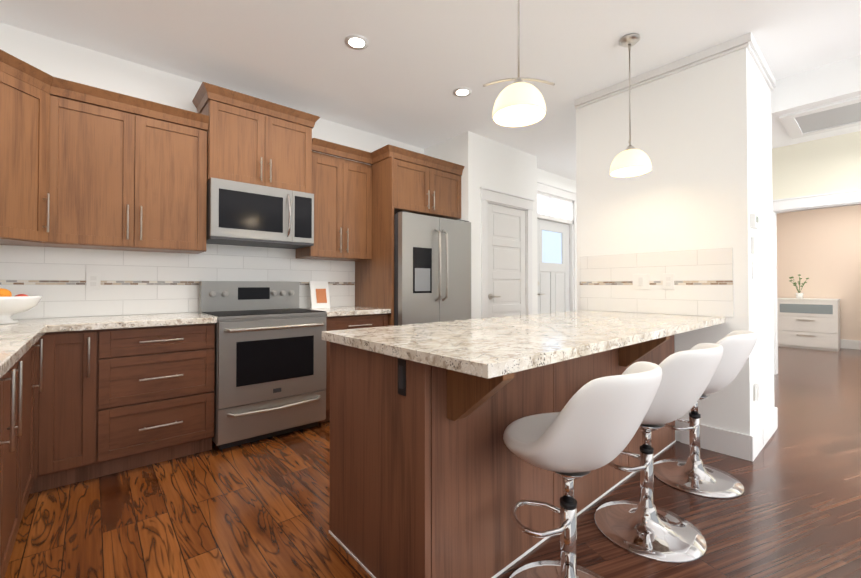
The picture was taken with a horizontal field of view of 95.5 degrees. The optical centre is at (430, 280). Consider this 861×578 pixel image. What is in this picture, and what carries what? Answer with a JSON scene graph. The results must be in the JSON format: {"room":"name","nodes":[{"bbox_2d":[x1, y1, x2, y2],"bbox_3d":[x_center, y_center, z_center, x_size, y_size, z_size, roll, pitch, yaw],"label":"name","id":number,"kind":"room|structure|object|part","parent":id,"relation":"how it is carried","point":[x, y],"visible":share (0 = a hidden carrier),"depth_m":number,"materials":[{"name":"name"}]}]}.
{"room":"kitchen","nodes":[
{"label":"kitchen","id":0,"kind":"room"},
{"bbox_2d":[0,23,423,318],"bbox_3d":[-1.596,-0.210,3.385,3.920,2.740,0.120,1,-1,-41],"label":"wall","id":1,"kind":"structure","parent":0,"point":[53,57],"depth_m":2.79,"materials":[{"name":"white paint"}]},
{"bbox_2d":[0,49,59,246],"bbox_3d":[-2.469,-0.688,2.106,0.668,0.925,0.670,1,-1,-41],"label":"upper cabinet","id":2,"kind":"object","parent":1,"relation":"attached to","point":[29,96],"depth_m":2.19,"materials":[{"name":"brown wood"}]},
{"bbox_2d":[60,81,151,251],"bbox_3d":[-2.183,-0.683,2.543,0.511,0.925,0.385,1,-1,-41],"label":"upper cabinet","id":3,"kind":"object","parent":1,"relation":"attached to","point":[82,166],"depth_m":2.47,"materials":[{"name":"brown wood"}]},
{"bbox_2d":[0,244,354,281],"bbox_3d":[-1.860,-0.146,3.070,2.868,0.295,0.007,1,-1,-41],"label":"backsplash","id":4,"kind":"structure","parent":1,"relation":"attached to","point":[224,263],"depth_m":2.97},
{"bbox_2d":[0,285,354,318],"bbox_3d":[-1.860,0.138,3.066,2.868,0.214,0.007,1,-1,-41],"label":"wall tile","id":5,"kind":"structure","parent":1,"relation":"attached to","point":[56,301],"depth_m":2.77,"materials":[{"name":"white tile"}]},
{"bbox_2d":[0,280,354,284],"bbox_3d":[-1.860,0.016,3.067,2.868,0.030,0.008,1,-1,-41],"label":"tile border","id":6,"kind":"object","parent":1,"relation":"attached to","point":[42,282],"depth_m":2.73,"materials":[{"name":"brown tile"}]},
{"bbox_2d":[86,272,100,289],"bbox_3d":[-2.303,0.001,2.672,0.075,0.118,0.008,1,-1,-41],"label":"outlet","id":7,"kind":"object","parent":6,"relation":"attached to","point":[93,281],"visible":1,"depth_m":2.67,"materials":[{"name":"white plastic"}]},
{"bbox_2d":[148,109,207,253],"bbox_3d":[-1.915,-0.680,2.813,0.482,0.925,0.328,1,-1,-41],"label":"upper cabinet","id":8,"kind":"object","parent":1,"relation":"attached to","point":[177,187],"depth_m":2.73,"materials":[{"name":"brown wood"}]},
{"bbox_2d":[196,89,315,196],"bbox_3d":[-1.424,-1.047,3.219,0.782,0.620,0.363,1,-1,-41],"label":"upper cabinet","id":9,"kind":"object","parent":1,"relation":"attached to","point":[249,142],"depth_m":3.04,"materials":[{"name":"brown wood"}]},
{"bbox_2d":[206,177,313,248],"bbox_3d":[-1.389,-0.516,3.174,0.772,0.437,0.464,1,-1,-41],"label":"microwave","id":10,"kind":"object","parent":9,"relation":"attached to","point":[244,214],"visible":0.96,"depth_m":3.01,"materials":[{"name":"silver metal"}]},
{"bbox_2d":[295,149,375,260],"bbox_3d":[-0.904,-0.667,3.689,0.619,0.920,0.328,1,-1,-41],"label":"upper cabinet","id":11,"kind":"object","parent":1,"relation":"attached to","point":[345,199],"depth_m":3.57,"materials":[{"name":"brown wood"}]},
{"bbox_2d":[372,149,462,224],"bbox_3d":[-0.212,-0.914,4.099,0.898,0.505,0.618,1,-1,-41],"label":"upper cabinet","id":12,"kind":"object","parent":1,"relation":"attached to","point":[415,185],"depth_m":3.75,"materials":[{"name":"brown wood"}]},
{"bbox_2d":[0,0,860,180],"bbox_3d":[3.552,-1.685,3.816,14.000,0.220,8.000,1,-1,-41],"label":"ceiling","id":13,"kind":"structure","parent":0,"point":[408,70],"depth_m":2.65,"materials":[{"name":"white paint"}]},
{"bbox_2d":[344,35,368,49],"bbox_3d":[-0.490,-1.585,2.600,0.160,0.007,0.160,1,-1,-41],"label":"recessed light","id":14,"kind":"object","parent":13,"relation":"in","point":[357,42],"visible":1,"depth_m":2.60,"materials":[{"name":"white paint"}]},
{"bbox_2d":[453,87,471,96],"bbox_3d":[0.266,-1.577,3.269,0.160,0.007,0.160,1,-1,-41],"label":"recessed light","id":15,"kind":"object","parent":13,"relation":"in","point":[462,92],"visible":1,"depth_m":3.27,"materials":[{"name":"white paint"}]},
{"bbox_2d":[483,0,554,86],"bbox_3d":[0.412,-1.252,1.830,0.250,0.693,0.234,1,-1,-41],"label":"stem","id":16,"kind":"object","parent":13,"relation":"hanging from","point":[519,79],"visible":0.79,"depth_m":1.82,"materials":[{"name":"silver metal"}]},
{"bbox_2d":[492,82,545,126],"bbox_3d":[0.412,-0.836,1.825,0.244,0.140,0.244,1,-1,-41],"label":"shade","id":17,"kind":"object","parent":16,"relation":"hanging from","point":[519,104],"visible":1,"depth_m":1.78,"materials":[{"name":"beige glass"}]},
{"bbox_2d":[619,33,639,149],"bbox_3d":[1.308,-1.220,2.566,0.316,0.738,0.128,1,-1,-41],"label":"stem","id":18,"kind":"object","parent":13,"relation":"hanging from","point":[630,40],"visible":0.83,"depth_m":2.56,"materials":[{"name":"silver metal"}]},
{"bbox_2d":[610,149,651,176],"bbox_3d":[1.308,-0.782,2.561,0.244,0.140,0.244,1,-1,-41],"label":"shade","id":19,"kind":"object","parent":18,"relation":"hanging from","point":[631,162],"visible":1,"depth_m":2.50,"materials":[{"name":"beige glass"}]},
{"bbox_2d":[771,55,860,116],"bbox_3d":[4.062,-1.587,1.623,0.100,0.470,4.021,1,-1,-41],"label":"ceiling beam","id":20,"kind":"structure","parent":13,"relation":"attached to","point":[833,82],"depth_m":2.91,"materials":[{"name":"white paint"}]},
{"bbox_2d":[779,96,860,138],"bbox_3d":[4.279,-1.681,3.870,0.870,0.024,1.130,1,-1,-41],"label":"trim","id":21,"kind":"structure","parent":13,"relation":"attached to","point":[843,114],"depth_m":4.05,"materials":[{"name":"white paint"}]},
{"bbox_2d":[4,346,860,577],"bbox_3d":[3.552,1.190,3.781,14.000,0.050,8.000,1,-1,-41],"label":"floor","id":22,"kind":"structure","parent":0,"point":[258,509],"depth_m":1.92,"materials":[{"name":"brown wood"}]},
{"bbox_2d":[0,351,27,577],"bbox_3d":[-1.663,0.698,1.113,0.609,0.868,1.004,1,-1,-41],"label":"base cabinet","id":23,"kind":"object","parent":22,"relation":"on","point":[17,385],"depth_m":1.43,"materials":[{"name":"brown wood"}]},
{"bbox_2d":[0,318,55,377],"bbox_3d":[-1.245,0.237,0.673,0.660,0.039,4.410,1,-1,-41],"label":"countertop","id":24,"kind":"structure","parent":23,"relation":"on","point":[20,339],"depth_m":1.61,"materials":[{"name":"stone"}]},
{"bbox_2d":[0,296,41,323],"bbox_3d":[-2.364,0.159,2.159,0.310,0.150,0.310,1,-1,-41],"label":"fruit bowl","id":25,"kind":"object","parent":24,"relation":"on","point":[10,306],"visible":0.94,"depth_m":2.13,"materials":[{"name":"white ceramic"}]},
{"bbox_2d":[0,288,27,296],"bbox_3d":[-2.362,0.095,2.162,0.211,0.109,0.191,1,-1,-41],"label":"fruit","id":26,"kind":"object","parent":25,"relation":"in","point":[5,293],"visible":0.27,"depth_m":2.15,"materials":[{"name":"orange food"}]},
{"bbox_2d":[28,344,39,496],"bbox_3d":[-2.111,0.705,1.630,0.609,0.868,0.612,1,-1,-41],"label":"base cabinet","id":27,"kind":"object","parent":22,"relation":"on","point":[31,352],"depth_m":1.95,"materials":[{"name":"brown wood"}]},
{"bbox_2d":[29,332,56,493],"bbox_3d":[-2.487,0.711,2.115,0.680,0.868,0.608,1,-1,-41],"label":"base cabinet","id":28,"kind":"object","parent":22,"relation":"on","point":[45,402],"depth_m":2.09,"materials":[{"name":"brown wood"}]},
{"bbox_2d":[52,312,216,331],"bbox_3d":[-1.926,0.260,2.574,0.801,0.039,0.644,1,-1,-41],"label":"countertop","id":29,"kind":"structure","parent":28,"relation":"on","point":[64,324],"depth_m":2.41,"materials":[{"name":"stone"}]},
{"bbox_2d":[57,330,100,486],"bbox_3d":[-2.194,0.714,2.369,0.260,0.868,0.608,1,-1,-41],"label":"base cabinet","id":30,"kind":"object","parent":22,"relation":"on","point":[78,352],"depth_m":2.18,"materials":[{"name":"brown wood"}]},
{"bbox_2d":[101,323,214,475],"bbox_3d":[-1.892,0.717,2.631,0.663,0.868,0.608,1,-1,-41],"label":"base cabinet","id":31,"kind":"object","parent":22,"relation":"on","point":[109,401],"depth_m":2.41,"materials":[{"name":"brown wood"}]},
{"bbox_2d":[199,281,326,449],"bbox_3d":[-1.297,0.578,3.054,0.776,1.155,0.687,1,-1,-41],"label":"range","id":32,"kind":"object","parent":22,"relation":"on","point":[270,365],"visible":0.98,"depth_m":2.85,"materials":[{"name":"silver metal"}]},
{"bbox_2d":[318,314,387,422],"bbox_3d":[-0.812,0.728,3.567,0.619,0.868,0.608,1,-1,-41],"label":"base cabinet","id":33,"kind":"object","parent":22,"relation":"on","point":[371,320],"depth_m":3.25,"materials":[{"name":"brown wood"}]},
{"bbox_2d":[301,306,390,316],"bbox_3d":[-0.798,0.271,3.555,0.621,0.039,0.640,1,-1,-41],"label":"countertop","id":34,"kind":"structure","parent":33,"relation":"on","point":[348,310],"depth_m":3.40,"materials":[{"name":"stone"}]},
{"bbox_2d":[309,281,329,308],"bbox_3d":[-1.042,0.127,3.643,0.180,0.250,0.110,1,-1,-41],"label":"picture frame","id":35,"kind":"object","parent":34,"relation":"on","point":[319,293],"visible":1,"depth_m":3.62,"materials":[{"name":"white paper"}]},
{"bbox_2d":[394,211,470,324],"bbox_3d":[-0.128,0.274,3.991,0.888,1.787,0.798,1,-1,-41],"label":"refrigerator","id":36,"kind":"object","parent":22,"relation":"on","point":[432,268],"visible":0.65,"depth_m":3.67,"materials":[{"name":"silver metal"}]},
{"bbox_2d":[329,342,545,577],"bbox_3d":[0.004,0.706,1.750,0.659,0.868,0.693,1,-1,-41],"label":"base cabinet","id":37,"kind":"object","parent":22,"relation":"on","point":[432,475],"depth_m":1.45,"materials":[{"name":"brown wood"}]},
{"bbox_2d":[398,358,405,395],"bbox_3d":[-0.101,0.336,1.365,0.008,0.124,0.042,1,-1,-41],"label":"outlet","id":38,"kind":"object","parent":37,"relation":"attached to","point":[401,376],"visible":1,"depth_m":1.36,"materials":[{"name":"black plastic"}]},
{"bbox_2d":[322,310,724,381],"bbox_3d":[0.731,0.255,2.197,2.392,0.038,0.995,1,-1,-41],"label":"countertop","id":39,"kind":"structure","parent":37,"relation":"on","point":[487,348],"depth_m":1.61,"materials":[{"name":"beige stone"}]},
{"bbox_2d":[509,471,603,577],"bbox_3d":[0.479,0.890,1.359,0.452,0.491,0.452,0,-1,-1],"label":"bar stool","id":40,"kind":"object","parent":22,"relation":"on","point":[566,566],"visible":0.92,"depth_m":1.34,"materials":[{"name":"silver metal"}]},
{"bbox_2d":[503,361,661,472],"bbox_3d":[0.505,0.455,1.339,0.478,0.379,0.503,1,-1,-45],"label":"seat","id":41,"kind":"object","parent":40,"relation":"on","point":[594,424],"visible":1,"depth_m":1.16,"materials":[{"name":"white plastic"}]},
{"bbox_2d":[546,354,605,538],"bbox_3d":[0.421,0.711,2.120,0.701,0.868,0.680,1,-1,-41],"label":"base cabinet","id":42,"kind":"object","parent":22,"relation":"on","point":[563,380],"depth_m":1.89,"materials":[{"name":"brown wood"}]},
{"bbox_2d":[606,342,645,493],"bbox_3d":[0.859,0.715,2.500,0.701,0.868,0.680,1,-1,-41],"label":"base cabinet","id":43,"kind":"object","parent":22,"relation":"on","point":[617,361],"depth_m":2.19,"materials":[{"name":"brown wood"}]},
{"bbox_2d":[594,424,706,562],"bbox_3d":[0.997,0.895,1.801,0.452,0.491,0.452,0,-1,1],"label":"bar stool","id":44,"kind":"object","parent":22,"relation":"on","point":[645,527],"visible":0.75,"depth_m":1.75,"materials":[{"name":"silver metal"}]},
{"bbox_2d":[641,343,722,424],"bbox_3d":[1.021,0.461,1.780,0.478,0.379,0.503,1,-1,-43],"label":"seat","id":45,"kind":"object","parent":44,"relation":"on","point":[687,375],"visible":0.54,"depth_m":1.58,"materials":[{"name":"white plastic"}]},
{"bbox_2d":[646,338,675,457],"bbox_3d":[1.280,0.720,2.865,0.659,0.868,0.680,1,-1,-41],"label":"base cabinet","id":46,"kind":"object","parent":22,"relation":"on","point":[662,438],"depth_m":2.62,"materials":[{"name":"brown wood"}]},
{"bbox_2d":[576,48,773,441],"bbox_3d":[1.992,-0.212,3.253,0.870,2.740,1.180,1,-1,-41],"label":"wall block","id":47,"kind":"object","parent":22,"relation":"on","point":[701,136],"visible":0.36,"depth_m":2.80,"materials":[{"name":"white paint"}]},
{"bbox_2d":[580,248,732,281],"bbox_3d":[1.644,-0.107,2.983,0.007,0.215,1.070,1,-1,-41],"label":"wall tile","id":48,"kind":"structure","parent":47,"relation":"attached to","point":[701,265],"depth_m":2.89,"materials":[{"name":"white tile"}]},
{"bbox_2d":[580,280,732,284],"bbox_3d":[1.644,0.015,2.981,0.008,0.030,1.070,1,-1,-41],"label":"tile border","id":49,"kind":"object","parent":47,"relation":"attached to","point":[716,282],"depth_m":2.83,"materials":[{"name":"brown tile"}]},
{"bbox_2d":[633,274,648,288],"bbox_3d":[1.614,0.005,3.002,0.009,0.118,0.120,1,-1,-41],"label":"electrical outlet","id":50,"kind":"object","parent":49,"relation":"attached to","point":[640,281],"visible":1,"depth_m":3.00,"materials":[{"name":"white plastic"}]},
{"bbox_2d":[663,273,673,289],"bbox_3d":[1.739,0.004,2.859,0.008,0.118,0.075,1,-1,-41],"label":"electrical outlet","id":51,"kind":"object","parent":49,"relation":"attached to","point":[668,281],"visible":1,"depth_m":2.85,"materials":[{"name":"white plastic"}]},
{"bbox_2d":[580,285,733,316],"bbox_3d":[1.644,0.137,2.980,0.007,0.214,1.070,1,-1,-41],"label":"wall tile","id":52,"kind":"structure","parent":47,"relation":"attached to","point":[707,300],"depth_m":2.90,"materials":[{"name":"white tile"}]},
{"bbox_2d":[750,213,758,253],"bbox_3d":[2.143,-0.310,2.584,0.120,0.260,0.030,1,-1,-41],"label":"light switch","id":53,"kind":"object","parent":47,"relation":"attached to","point":[754,220],"visible":1,"depth_m":2.56,"materials":[{"name":"white plastic"}]},
{"bbox_2d":[756,382,759,400],"bbox_3d":[2.169,0.730,2.587,0.075,0.118,0.008,1,-1,-41],"label":"electrical outlet","id":54,"kind":"object","parent":47,"relation":"attached to","point":[757,391],"visible":1,"depth_m":2.57,"materials":[{"name":"white plastic"}]},
{"bbox_2d":[574,32,777,461],"bbox_3d":[1.978,-0.211,3.232,0.880,2.739,1.226,1,-1,-41],"label":"trim","id":55,"kind":"structure","parent":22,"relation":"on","point":[737,444],"depth_m":2.69,"materials":[{"name":"white paint"}]},
{"bbox_2d":[653,394,744,498],"bbox_3d":[1.541,0.901,2.280,0.452,0.491,0.452,0,-1,3],"label":"bar stool","id":56,"kind":"object","parent":22,"relation":"on","point":[693,474],"visible":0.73,"depth_m":2.24,"materials":[{"name":"silver metal"}]},
{"bbox_2d":[702,330,757,394],"bbox_3d":[1.568,0.467,2.260,0.503,0.379,0.478,-1,-1,43],"label":"seat","id":57,"kind":"object","parent":56,"relation":"on","point":[738,346],"visible":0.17,"depth_m":2.06,"materials":[{"name":"white plastic"}]},
{"bbox_2d":[777,298,840,351],"bbox_3d":[6.858,0.762,7.116,0.582,0.885,0.820,1,-1,-41],"label":"dresser","id":58,"kind":"object","parent":22,"relation":"on","point":[809,323],"visible":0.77,"depth_m":6.90,"materials":[{"name":"white paint"}]},
{"bbox_2d":[789,274,808,297],"bbox_3d":[6.799,0.098,7.216,0.214,0.444,0.267,1,-1,-41],"label":"potted plant","id":59,"kind":"object","parent":58,"relation":"on","point":[799,295],"visible":1,"depth_m":7.21,"materials":[{"name":"green plant"}]},
{"bbox_2d":[424,131,537,318],"bbox_3d":[0.593,-0.193,4.806,1.250,2.740,0.840,1,-1,-41],"label":"wall","id":60,"kind":"structure","parent":0,"point":[489,163],"depth_m":4.29,"materials":[{"name":"white paint"}]},
{"bbox_2d":[479,186,533,317],"bbox_3d":[0.869,0.084,4.530,0.970,2.180,0.134,1,-1,-41],"label":"trim","id":61,"kind":"structure","parent":60,"relation":"attached to","point":[495,197],"depth_m":4.41,"materials":[{"name":"white paint"}]},
{"bbox_2d":[488,203,525,317],"bbox_3d":[0.898,0.155,4.507,0.734,2.021,0.099,1,-1,-41],"label":"pantry door","id":62,"kind":"structure","parent":60,"relation":"in","point":[506,254],"depth_m":4.51,"materials":[{"name":"white paint"}]},
{"bbox_3d":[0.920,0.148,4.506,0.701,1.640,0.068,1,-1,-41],"label":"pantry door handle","id":63,"kind":"part","parent":62,"relation":"part of","materials":[{"name":"white wood"}]},
{"bbox_2d":[537,168,575,215],"bbox_3d":[2.029,-0.179,5.952,2.420,2.740,0.150,1,-1,-41],"label":"wall","id":64,"kind":"structure","parent":0,"point":[544,176],"depth_m":5.70,"materials":[{"name":"white paint"}]},
{"bbox_2d":[537,219,569,313],"bbox_3d":[1.772,0.156,5.721,0.925,2.044,0.045,1,-1,-41],"label":"entry door","id":65,"kind":"structure","parent":64,"relation":"in","point":[553,257],"depth_m":5.73,"materials":[{"name":"white paint"}]},
{"bbox_2d":[540,197,566,218],"bbox_3d":[1.714,-0.055,5.703,1.050,2.285,0.010,1,-1,-41],"label":"window","id":66,"kind":"structure","parent":64,"relation":"in","point":[544,207],"depth_m":5.81,"materials":[{"name":"white glass"}]},
{"bbox_2d":[537,181,576,310],"bbox_3d":[1.741,-0.087,5.672,1.340,2.550,0.174,1,-1,-41],"label":"trim","id":67,"kind":"structure","parent":64,"relation":"attached to","point":[546,189],"depth_m":5.97,"materials":[{"name":"white paint"}]},
{"bbox_2d":[772,131,860,205],"bbox_3d":[5.092,-0.261,4.174,0.120,2.860,6.550,1,-1,-41],"label":"wall","id":68,"kind":"structure","parent":0,"point":[824,165],"depth_m":4.65,"materials":[{"name":"beige paint"}]},
{"bbox_2d":[772,189,860,374],"bbox_3d":[5.015,0.070,4.236,0.160,2.200,2.190,1,-1,-41],"label":"trim","id":69,"kind":"structure","parent":68,"relation":"attached to","point":[830,200],"depth_m":4.79,"materials":[{"name":"white paint"}]},
{"bbox_2d":[777,205,860,340],"bbox_3d":[7.703,-0.230,6.735,0.120,2.860,7.000,1,-1,-41],"label":"wall","id":70,"kind":"structure","parent":0,"point":[820,249],"depth_m":7.15,"materials":[{"name":"beige paint"}]},
{"bbox_2d":[840,339,860,349],"bbox_3d":[8.038,1.115,6.228,0.016,0.160,5.580,1,-1,-41],"label":"baseboard","id":71,"kind":"structure","parent":70,"relation":"attached to","point":[848,344],"depth_m":6.91,"materials":[{"name":"white paint"}]}
]}

